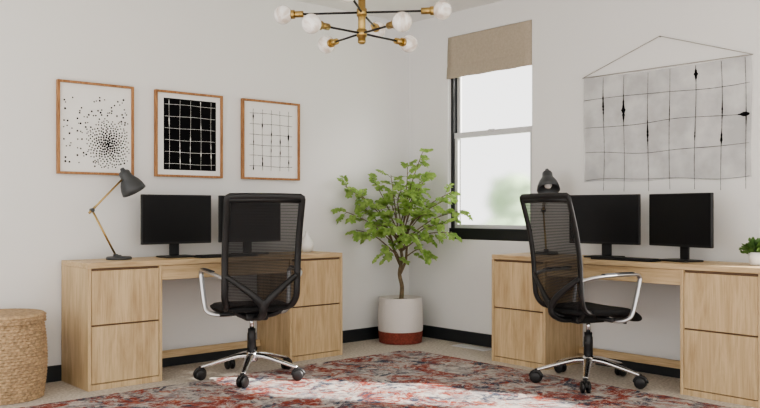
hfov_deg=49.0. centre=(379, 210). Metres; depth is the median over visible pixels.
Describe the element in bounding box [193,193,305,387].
office chair
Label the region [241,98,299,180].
framed art
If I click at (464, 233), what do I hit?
window
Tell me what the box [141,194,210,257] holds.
computer monitor
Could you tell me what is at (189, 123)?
print
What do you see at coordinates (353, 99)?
wall
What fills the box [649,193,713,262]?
computer monitor
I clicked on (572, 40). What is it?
wall
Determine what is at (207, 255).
keyboard
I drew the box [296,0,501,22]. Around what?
ceiling
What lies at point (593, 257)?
keyboard
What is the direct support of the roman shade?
attached to the wall at (572, 40)
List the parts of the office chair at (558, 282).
backrest, backrest frame, seat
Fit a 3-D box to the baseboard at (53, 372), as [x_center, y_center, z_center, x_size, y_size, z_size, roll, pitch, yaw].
[-2.376,1.020,4.940,7.000,0.100,0.014,0,0,-41]
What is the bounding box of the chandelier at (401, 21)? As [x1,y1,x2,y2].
[274,0,451,53]
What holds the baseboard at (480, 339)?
attached to the wall at (572, 40)
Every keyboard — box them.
[194,254,220,257]
[591,256,660,261]
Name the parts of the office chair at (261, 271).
seat, backrest, backrest frame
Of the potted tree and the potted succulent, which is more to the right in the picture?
the potted succulent
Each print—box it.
[63,97,128,167]
[164,98,215,170]
[250,109,291,169]
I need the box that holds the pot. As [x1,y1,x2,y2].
[749,252,759,265]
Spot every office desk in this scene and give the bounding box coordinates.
[61,251,342,391]
[492,252,759,407]
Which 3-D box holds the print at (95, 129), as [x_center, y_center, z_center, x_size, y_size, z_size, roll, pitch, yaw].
[-1.831,-0.509,5.400,0.441,0.463,0.001,0,0,-41]
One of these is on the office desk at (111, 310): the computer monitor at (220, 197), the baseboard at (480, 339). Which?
the computer monitor at (220, 197)
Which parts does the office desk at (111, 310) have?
pedestal drawer, pedestal drawer, apron drawer, pedestal drawer, pedestal drawer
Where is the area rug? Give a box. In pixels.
[21,349,730,407]
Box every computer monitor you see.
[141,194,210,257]
[218,195,224,242]
[570,194,640,257]
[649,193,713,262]
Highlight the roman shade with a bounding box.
[447,20,531,78]
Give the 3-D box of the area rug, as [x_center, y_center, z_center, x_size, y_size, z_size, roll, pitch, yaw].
[0.400,1.065,3.977,2.950,0.008,3.880,0,0,-41]
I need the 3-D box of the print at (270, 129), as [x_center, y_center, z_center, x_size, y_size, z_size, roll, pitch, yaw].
[-0.819,-0.531,6.285,0.383,0.456,0.001,0,0,-41]
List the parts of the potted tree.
pot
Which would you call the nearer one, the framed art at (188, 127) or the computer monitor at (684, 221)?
the computer monitor at (684, 221)
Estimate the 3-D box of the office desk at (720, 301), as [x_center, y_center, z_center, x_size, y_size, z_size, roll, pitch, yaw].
[1.592,0.690,5.376,0.425,0.760,1.925,0,0,-41]
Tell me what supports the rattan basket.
on the floor
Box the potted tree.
[331,148,472,344]
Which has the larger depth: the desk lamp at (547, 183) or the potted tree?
the potted tree
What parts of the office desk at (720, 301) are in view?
pedestal drawer, pedestal drawer, apron drawer, pedestal drawer, pedestal drawer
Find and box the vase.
[301,231,313,251]
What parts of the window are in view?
sashes, glass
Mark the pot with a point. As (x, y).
(754, 257)
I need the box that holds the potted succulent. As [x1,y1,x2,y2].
[739,237,759,265]
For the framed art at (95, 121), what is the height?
0.592 m
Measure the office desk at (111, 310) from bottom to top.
0.760 m
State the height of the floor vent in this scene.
0.008 m
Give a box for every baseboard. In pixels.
[46,326,378,382]
[422,325,679,377]
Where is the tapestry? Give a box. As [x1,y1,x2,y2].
[582,36,752,190]
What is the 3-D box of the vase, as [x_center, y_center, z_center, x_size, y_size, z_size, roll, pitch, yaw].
[-0.553,0.231,6.319,0.104,0.158,0.104,0,0,-41]
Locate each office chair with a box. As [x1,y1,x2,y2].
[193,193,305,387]
[519,193,648,392]
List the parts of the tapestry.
hanging cord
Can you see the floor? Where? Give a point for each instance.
(58, 391)
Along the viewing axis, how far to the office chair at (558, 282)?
5.03 m
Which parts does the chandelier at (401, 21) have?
brass stem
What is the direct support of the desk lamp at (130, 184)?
on the office desk at (111, 310)
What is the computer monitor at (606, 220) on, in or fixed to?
on the office desk at (720, 301)
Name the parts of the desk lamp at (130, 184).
lamp shade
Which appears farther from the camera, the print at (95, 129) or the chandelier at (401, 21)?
the print at (95, 129)
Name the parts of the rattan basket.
lid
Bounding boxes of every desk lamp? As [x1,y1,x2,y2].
[88,168,145,259]
[537,169,559,192]
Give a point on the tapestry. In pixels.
(694, 121)
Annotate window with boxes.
[449,65,531,241]
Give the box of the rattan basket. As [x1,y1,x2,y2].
[0,308,47,404]
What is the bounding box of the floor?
[0,337,755,407]
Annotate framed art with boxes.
[56,79,133,174]
[154,89,222,177]
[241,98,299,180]
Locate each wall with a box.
[0,0,408,365]
[409,0,759,360]
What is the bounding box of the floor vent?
[452,344,491,350]

